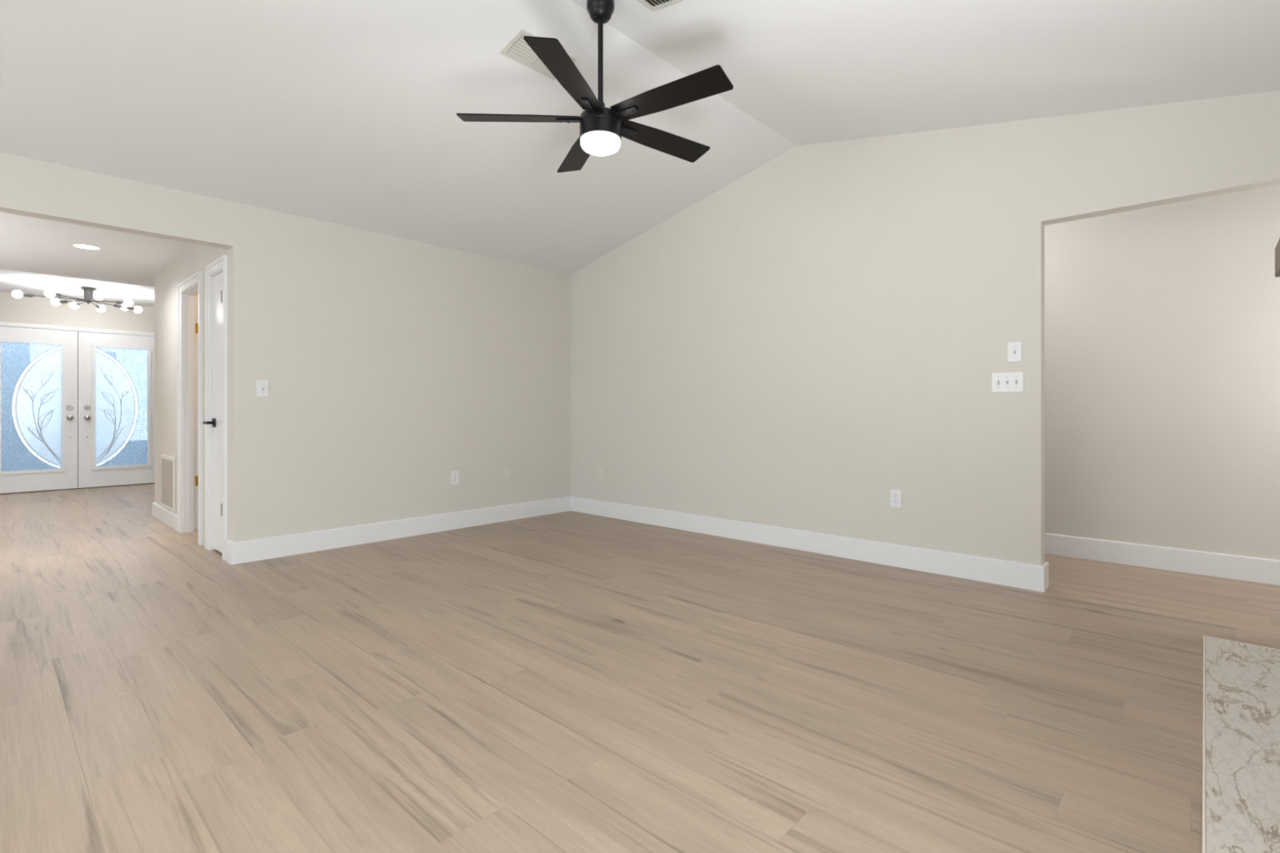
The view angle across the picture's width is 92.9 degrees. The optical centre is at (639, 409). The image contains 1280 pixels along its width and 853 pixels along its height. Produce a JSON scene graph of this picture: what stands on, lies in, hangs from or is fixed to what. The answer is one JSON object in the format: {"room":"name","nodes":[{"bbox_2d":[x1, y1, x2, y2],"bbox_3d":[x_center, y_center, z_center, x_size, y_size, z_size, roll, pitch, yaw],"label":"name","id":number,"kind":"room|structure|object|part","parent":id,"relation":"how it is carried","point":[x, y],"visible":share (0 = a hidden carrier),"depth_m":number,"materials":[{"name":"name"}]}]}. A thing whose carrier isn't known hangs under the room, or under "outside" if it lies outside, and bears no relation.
{"room":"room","nodes":[
{"label":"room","id":0,"kind":"room"},
{"bbox_2d":[0,342,115,471],"bbox_3d":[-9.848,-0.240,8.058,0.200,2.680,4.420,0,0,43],"label":"door glass","id":1,"kind":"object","parent":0,"point":[13,440],"depth_m":8.77,"materials":[{"name":"blue glass"}]},
{"bbox_2d":[0,292,154,333],"bbox_3d":[-7.382,-0.280,7.768,0.150,2.600,4.090,0,0,43],"label":"wall","id":2,"kind":"structure","parent":0,"point":[37,310],"depth_m":7.79,"materials":[{"name":"paint"}]},
{"bbox_2d":[0,326,77,493],"bbox_3d":[-7.507,0.003,7.495,0.118,2.010,0.860,0,0,43],"label":"door","id":3,"kind":"structure","parent":2,"relation":"in","point":[45,407],"depth_m":7.61,"materials":[{"name":"white paint"}]},
{"bbox_3d":[-7.519,-0.035,7.530,0.004,1.572,0.540,0,0,43],"label":"glass pane","id":4,"kind":"part","parent":3,"relation":"part of","materials":[{"name":"blue glass"}]},
{"bbox_3d":[-7.502,-0.035,7.514,0.020,1.640,0.608,0,0,43],"label":"glass frame","id":5,"kind":"part","parent":3,"relation":"part of","materials":[{"name":"glass"}]},
{"bbox_3d":[-7.471,-0.025,7.574,0.005,1.479,0.409,0,0,43],"label":"oval glass","id":6,"kind":"part","parent":3,"relation":"part of","materials":[{"name":"glass"}]},
{"bbox_3d":[-7.248,0.104,7.742,0.074,0.066,0.066,0,0,43],"label":"knob","id":7,"kind":"part","parent":3,"relation":"part of","materials":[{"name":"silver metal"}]},
{"bbox_2d":[0,321,154,487],"bbox_3d":[-7.256,-0.018,7.854,0.118,2.075,1.916,0,0,43],"label":"trim","id":8,"kind":"structure","parent":2,"relation":"attached to","point":[2,323],"depth_m":7.86,"materials":[{"name":"white paint"}]},
{"bbox_2d":[0,482,154,494],"bbox_3d":[-7.267,1.014,7.863,0.130,0.011,1.726,0,0,43],"label":"trim","id":9,"kind":"structure","parent":2,"relation":"attached to","point":[153,482],"depth_m":7.79,"materials":[{"name":"white wood"}]},
{"bbox_2d":[78,331,154,488],"bbox_3d":[-6.918,0.003,8.130,0.118,2.010,0.860,0,0,43],"label":"door","id":10,"kind":"structure","parent":2,"relation":"in","point":[107,406],"depth_m":8.06,"materials":[{"name":"white paint"}]},
{"bbox_3d":[-7.137,0.104,7.862,0.074,0.066,0.066,0,0,43],"label":"knob","id":11,"kind":"part","parent":10,"relation":"part of","materials":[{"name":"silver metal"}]},
{"bbox_3d":[-6.985,-0.025,8.098,0.005,1.474,0.403,0,0,43],"label":"oval glass","id":12,"kind":"part","parent":10,"relation":"part of","materials":[{"name":"glass"}]},
{"bbox_3d":[-6.925,-0.035,8.136,0.020,1.640,0.610,0,0,43],"label":"glass frame","id":13,"kind":"part","parent":10,"relation":"part of","materials":[{"name":"glass"}]},
{"bbox_3d":[-6.942,-0.035,8.153,0.004,1.572,0.542,0,0,43],"label":"glass pane","id":14,"kind":"part","parent":10,"relation":"part of","materials":[{"name":"blue glass"}]},
{"bbox_2d":[115,440,146,466],"bbox_3d":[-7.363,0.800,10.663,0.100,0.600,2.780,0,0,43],"label":"glass pane","id":15,"kind":"object","parent":10,"relation":"in","point":[131,461],"depth_m":9.77,"materials":[{"name":"blue glass"}]},
{"bbox_2d":[0,269,154,306],"bbox_3d":[-6.411,-1.515,6.867,2.540,0.200,3.850,0,0,43],"label":"ceiling","id":16,"kind":"structure","parent":0,"point":[36,284],"depth_m":7.07,"materials":[{"name":"paint"}]},
{"bbox_2d":[12,287,142,313],"bbox_3d":[-6.402,-1.306,7.088,0.839,0.218,1.005,0,0,0],"label":"chandelier","id":17,"kind":"object","parent":16,"relation":"hanging from","point":[88,291],"visible":1,"depth_m":7.06,"materials":[{"name":"silver metal"}]},
{"bbox_3d":[-6.782,-1.257,6.629,0.084,0.084,0.084,0,0,43],"label":"bulb","id":18,"kind":"part","parent":17,"relation":"part of","materials":[{"name":"white glass"}]},
{"bbox_2d":[22,293,33,297],"bbox_3d":[-6.731,-1.259,6.694,0.038,0.039,0.086,0,0,38],"label":"socket","id":19,"kind":"object","parent":17,"relation":"attached to","point":[27,295],"depth_m":6.68,"materials":[{"name":"black metal"}]},
{"bbox_3d":[-6.435,-1.265,6.635,0.084,0.084,0.084,0,0,43],"label":"bulb","id":20,"kind":"part","parent":17,"relation":"part of","materials":[{"name":"white glass"}]},
{"bbox_3d":[-6.777,-1.247,7.061,0.084,0.084,0.084,0,0,43],"label":"bulb","id":21,"kind":"part","parent":17,"relation":"part of","materials":[{"name":"white glass"}]},
{"bbox_3d":[-6.584,-1.264,6.882,0.011,0.021,0.462,0,0,38],"label":"arm","id":22,"kind":"part","parent":17,"relation":"part of","materials":[{"name":"silver metal"}]},
{"bbox_2d":[54,293,62,297],"bbox_3d":[-6.433,-1.266,6.717,0.038,0.038,0.085,0,0,1],"label":"socket","id":23,"kind":"object","parent":17,"relation":"attached to","point":[57,295],"depth_m":6.71,"materials":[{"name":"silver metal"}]},
{"bbox_2d":[57,299,67,303],"bbox_3d":[-6.695,-1.252,7.067,0.087,0.042,0.038,0,0,-4],"label":"socket","id":24,"kind":"object","parent":17,"relation":"attached to","point":[65,301],"depth_m":7.05,"materials":[{"name":"black metal"}]},
{"bbox_3d":[-6.429,-1.268,6.891,0.011,0.015,0.334,0,0,1],"label":"arm","id":25,"kind":"part","parent":17,"relation":"part of","materials":[{"name":"silver metal"}]},
{"bbox_3d":[-6.778,-1.247,7.294,0.084,0.084,0.084,0,0,43],"label":"bulb","id":26,"kind":"part","parent":17,"relation":"part of","materials":[{"name":"white glass"}]},
{"bbox_3d":[-6.096,-1.275,6.853,0.084,0.084,0.084,0,0,43],"label":"bulb","id":27,"kind":"part","parent":17,"relation":"part of","materials":[{"name":"white glass"}]},
{"bbox_3d":[-6.630,-1.239,7.484,0.084,0.084,0.084,0,0,43],"label":"bulb","id":28,"kind":"part","parent":17,"relation":"part of","materials":[{"name":"white glass"}]},
{"bbox_3d":[-6.253,-1.264,7.122,0.288,0.022,0.011,0,0,-11],"label":"arm","id":29,"kind":"part","parent":17,"relation":"part of","materials":[{"name":"silver metal"}]},
{"bbox_3d":[-6.338,-1.256,7.291,0.140,0.034,0.361,0,0,43],"label":"arm","id":30,"kind":"part","parent":17,"relation":"part of","materials":[{"name":"silver metal"}]},
{"bbox_2d":[115,300,124,304],"bbox_3d":[-6.104,-1.258,7.151,0.086,0.040,0.038,0,0,-11],"label":"socket","id":31,"kind":"object","parent":17,"relation":"attached to","point":[117,302],"depth_m":7.14,"materials":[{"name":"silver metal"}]},
{"bbox_3d":[-6.332,-1.259,7.481,0.084,0.084,0.084,0,0,43],"label":"bulb","id":32,"kind":"part","parent":17,"relation":"part of","materials":[{"name":"white glass"}]},
{"bbox_3d":[-6.023,-1.255,7.167,0.084,0.084,0.084,0,0,43],"label":"bulb","id":33,"kind":"part","parent":17,"relation":"part of","materials":[{"name":"white glass"}]},
{"bbox_2d":[125,306,134,310],"bbox_3d":[-6.261,-1.244,7.473,0.038,0.042,0.087,0,0,23],"label":"socket","id":34,"kind":"object","parent":17,"relation":"attached to","point":[126,308],"depth_m":7.47,"materials":[{"name":"black metal"}]},
{"bbox_3d":[-6.229,-1.239,7.548,0.084,0.084,0.084,0,0,43],"label":"bulb","id":35,"kind":"part","parent":17,"relation":"part of","materials":[{"name":"white glass"}]},
{"bbox_2d":[0,212,195,287],"bbox_3d":[-4.278,-1.440,4.889,3.277,0.300,3.850,0,0,43],"label":"ceiling","id":36,"kind":"structure","parent":0,"point":[28,244],"depth_m":4.97,"materials":[{"name":"paint"}]},
{"bbox_2d":[71,243,101,249],"bbox_3d":[-4.379,-1.287,4.815,0.172,0.006,0.172,0,0,43],"label":"recessed light","id":37,"kind":"object","parent":36,"relation":"in","point":[76,245],"visible":1,"depth_m":4.81,"materials":[{"name":"white plastic"}]},
{"bbox_2d":[74,244,98,249],"bbox_3d":[-4.379,-1.288,4.815,0.145,0.004,0.145,0,0,11],"label":"diffuser","id":38,"kind":"object","parent":37,"relation":"attached to","point":[83,246],"depth_m":4.81,"materials":[{"name":"white plastic"}]},
{"bbox_2d":[154,244,228,546],"bbox_3d":[-3.693,-0.280,5.034,2.617,2.600,0.115,0,0,43],"label":"wall","id":39,"kind":"structure","parent":0,"point":[195,260],"depth_m":5.41,"materials":[{"name":"paint"}]},
{"bbox_2d":[151,502,177,530],"bbox_3d":[-3.787,0.958,6.039,1.147,0.125,1.496,0,0,43],"label":"baseboard","id":40,"kind":"structure","parent":39,"relation":"attached to","point":[167,517],"depth_m":5.47,"materials":[{"name":"white paint"}]},
{"bbox_2d":[161,454,175,512],"bbox_3d":[-4.195,0.650,5.410,0.540,0.476,0.017,0,0,43],"label":"air vent","id":41,"kind":"object","parent":39,"relation":"in","point":[168,463],"visible":1,"depth_m":5.36,"materials":[{"name":"white metal"}]},
{"bbox_2d":[177,271,202,545],"bbox_3d":[-3.544,-0.013,4.884,0.761,2.065,0.138,0,0,43],"label":"trim","id":42,"kind":"structure","parent":39,"relation":"attached to","point":[194,282],"depth_m":5.04,"materials":[{"name":"white paint"}]},
{"bbox_2d":[187,288,198,532],"bbox_3d":[-3.534,0.029,4.877,0.571,1.983,0.042,0,0,43],"label":"trim","id":43,"kind":"structure","parent":39,"relation":"attached to","point":[190,295],"depth_m":5.06,"materials":[{"name":"white paint"}]},
{"bbox_2d":[195,323,198,485],"bbox_3d":[-3.526,0.024,5.325,0.048,1.968,0.606,0,0,43],"label":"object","id":44,"kind":"structure","parent":39,"relation":"in","point":[196,324],"depth_m":5.10,"materials":[{"name":"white metal"}]},
{"bbox_2d":[202,271,222,553],"bbox_3d":[-2.986,0.021,4.284,0.347,1.962,0.105,0,0,43],"label":"door","id":45,"kind":"structure","parent":39,"relation":"in","point":[216,422],"depth_m":4.32,"materials":[{"name":"white paint"}]},
{"bbox_3d":[-3.047,0.094,4.312,0.123,0.020,0.062,0,0,43],"label":"lever","id":46,"kind":"part","parent":45,"relation":"part of","materials":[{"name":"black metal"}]},
{"bbox_3d":[-3.060,0.094,4.370,0.064,0.064,0.010,0,0,43],"label":"handle","id":47,"kind":"part","parent":45,"relation":"part of","materials":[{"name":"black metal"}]},
{"bbox_2d":[204,254,226,560],"bbox_3d":[-2.952,-0.013,4.335,0.516,2.065,0.138,0,0,43],"label":"trim","id":48,"kind":"structure","parent":39,"relation":"attached to","point":[219,265],"depth_m":4.41,"materials":[{"name":"white paint"}]},
{"bbox_2d":[0,152,571,542],"bbox_3d":[-3.829,-0.326,2.876,0.120,2.691,9.288,0,0,43],"label":"wall","id":49,"kind":"structure","parent":0,"point":[392,366],"depth_m":4.62,"materials":[{"name":"paint"}]},
{"bbox_2d":[256,379,268,397],"bbox_3d":[-2.562,-0.143,4.138,0.022,0.116,0.072,0,0,43],"label":"light switch","id":50,"kind":"object","parent":49,"relation":"attached to","point":[262,386],"visible":1,"depth_m":4.14,"materials":[{"name":"white plastic"}]},
{"bbox_2d":[226,496,570,564],"bbox_3d":[-2.707,0.948,4.063,0.124,0.143,5.776,0,0,43],"label":"baseboard","id":51,"kind":"structure","parent":49,"relation":"attached to","point":[252,550],"depth_m":4.72,"materials":[{"name":"white paint"}]},
{"bbox_2d":[451,470,458,484],"bbox_3d":[-1.582,0.583,5.204,0.008,0.118,0.073,0,0,43],"label":"wall outlet","id":52,"kind":"object","parent":49,"relation":"attached to","point":[455,474],"visible":1,"depth_m":5.20,"materials":[{"name":"white plastic"}]},
{"bbox_2d":[503,466,511,479],"bbox_3d":[-1.217,0.586,5.598,0.007,0.116,0.076,0,0,43],"label":"blank plate","id":53,"kind":"object","parent":49,"relation":"attached to","point":[507,470],"visible":1,"depth_m":5.59,"materials":[{"name":"white paint"}]},
{"bbox_2d":[0,483,1279,852],"bbox_3d":[-2.534,1.080,2.930,14.100,0.120,11.150,0,0,43],"label":"floor","id":54,"kind":"structure","parent":0,"point":[568,682],"depth_m":2.22,"materials":[{"name":"brown wood"}]},
{"bbox_2d":[1202,635,1279,852],"bbox_3d":[1.995,1.014,1.874,0.384,0.012,1.941,0,0,43],"label":"countertop","id":55,"kind":"structure","parent":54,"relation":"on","point":[1241,717],"depth_m":1.80,"materials":[{"name":"white stone"}]},
{"bbox_2d":[0,0,1279,274],"bbox_3d":[-1.907,-1.773,1.034,5.243,0.813,9.203,0,0,43],"label":"ceiling","id":56,"kind":"structure","parent":0,"point":[344,113],"depth_m":3.15,"materials":[{"name":"paint"}]},
{"bbox_2d":[499,28,576,80],"bbox_3d":[-0.529,-1.844,3.175,0.188,0.048,0.356,0,0,43],"label":"ceiling vent","id":57,"kind":"object","parent":56,"relation":"in","point":[517,49],"visible":0.58,"depth_m":3.14,"materials":[{"name":"white metal"}]},
{"bbox_2d":[456,0,733,173],"bbox_3d":[-0.152,-1.554,2.820,1.249,0.719,1.251,0,0,43],"label":"ceiling fan","id":58,"kind":"object","parent":56,"relation":"hanging from","point":[602,128],"visible":1,"depth_m":2.74,"materials":[{"name":"black metal"}]},
{"bbox_3d":[-0.552,-1.343,2.808,0.554,0.039,0.138,0,0,-2],"label":"blade","id":59,"kind":"part","parent":58,"relation":"part of","materials":[{"name":"black paint"}]},
{"bbox_3d":[-0.286,-1.343,2.466,0.138,0.039,0.554,0,0,16],"label":"blade","id":60,"kind":"part","parent":58,"relation":"part of","materials":[{"name":"black paint"}]},
{"bbox_3d":[-0.308,-1.343,3.167,0.138,0.039,0.554,0,0,-20],"label":"blade","id":61,"kind":"part","parent":58,"relation":"part of","materials":[{"name":"black paint"}]},
{"bbox_3d":[-0.183,-1.222,2.820,0.185,0.053,0.185,0,0,43],"label":"lamp shade","id":62,"kind":"part","parent":58,"relation":"part of","materials":[{"name":"white glass"}]},
{"bbox_3d":[0.108,-1.343,3.046,0.554,0.039,0.138,0,0,-38],"label":"blade","id":63,"kind":"part","parent":58,"relation":"part of","materials":[{"name":"black paint"}]},
{"bbox_3d":[0.122,-1.343,2.613,0.554,0.039,0.138,0,0,34],"label":"blade","id":64,"kind":"part","parent":58,"relation":"part of","materials":[{"name":"black paint"}]},
{"bbox_2d":[636,0,684,11],"bbox_3d":[0.007,-1.851,2.660,0.189,0.043,0.356,0,0,43],"label":"ceiling vent","id":65,"kind":"object","parent":56,"relation":"in","point":[659,4],"visible":1,"depth_m":2.78,"materials":[{"name":"grey metal"}]},
{"bbox_2d":[571,90,1279,565],"bbox_3d":[1.208,-0.504,4.466,5.343,3.048,0.105,0,0,43],"label":"wall","id":66,"kind":"structure","parent":0,"point":[824,332],"depth_m":4.07,"materials":[{"name":"paint"}]},
{"bbox_2d":[570,496,1048,591],"bbox_3d":[0.820,0.948,4.825,4.046,0.143,0.139,0,0,43],"label":"baseboard","id":67,"kind":"structure","parent":66,"relation":"attached to","point":[998,571],"depth_m":4.19,"materials":[{"name":"white paint"}]},
{"bbox_2d":[889,488,901,507],"bbox_3d":[1.666,0.579,3.964,0.073,0.118,0.008,0,0,43],"label":"wall outlet","id":68,"kind":"object","parent":66,"relation":"attached to","point":[895,495],"visible":1,"depth_m":3.96,"materials":[{"name":"white plastic"}]},
{"bbox_2d":[991,371,1023,392],"bbox_3d":[2.127,-0.159,3.526,0.162,0.116,0.022,0,0,43],"label":"light switch","id":69,"kind":"object","parent":66,"relation":"attached to","point":[1002,382],"visible":1,"depth_m":3.53,"materials":[{"name":"white plastic"}]},
{"bbox_2d":[1007,341,1022,362],"bbox_3d":[2.154,-0.332,3.502,0.072,0.116,0.022,0,0,43],"label":"light switch","id":70,"kind":"object","parent":66,"relation":"attached to","point":[1014,349],"visible":1,"depth_m":3.50,"materials":[{"name":"white plastic"}]},
{"bbox_2d":[1044,184,1279,559],"bbox_3d":[2.833,-0.355,4.451,7.900,2.750,0.120,0,0,43],"label":"wall","id":71,"kind":"structure","parent":0,"point":[1162,322],"depth_m":3.88,"materials":[{"name":"paint"}]},
{"bbox_2d":[1044,533,1279,585],"bbox_3d":[3.300,0.948,3.925,6.300,0.143,0.017,0,0,43],"label":"baseboard","id":72,"kind":"structure","parent":71,"relation":"attached to","point":[1265,571],"depth_m":3.87,"materials":[{"name":"white paint"}]},
{"bbox_3d":[-0.043,-0.260,-0.708,0.140,2.559,9.183,0,0,43],"label":"wall","id":73,"kind":"structure","parent":0,"visible":0},
{"bbox_2d":[1275,238,1279,277],"bbox_3d":[2.060,-0.577,1.792,0.178,0.116,1.470,0,0,43],"label":"fireplace mantel","id":74,"kind":"object","parent":73,"relation":"attached to","point":[1277,246],"visible":1,"depth_m":2.31,"materials":[{"name":"brown wood"}]}
]}

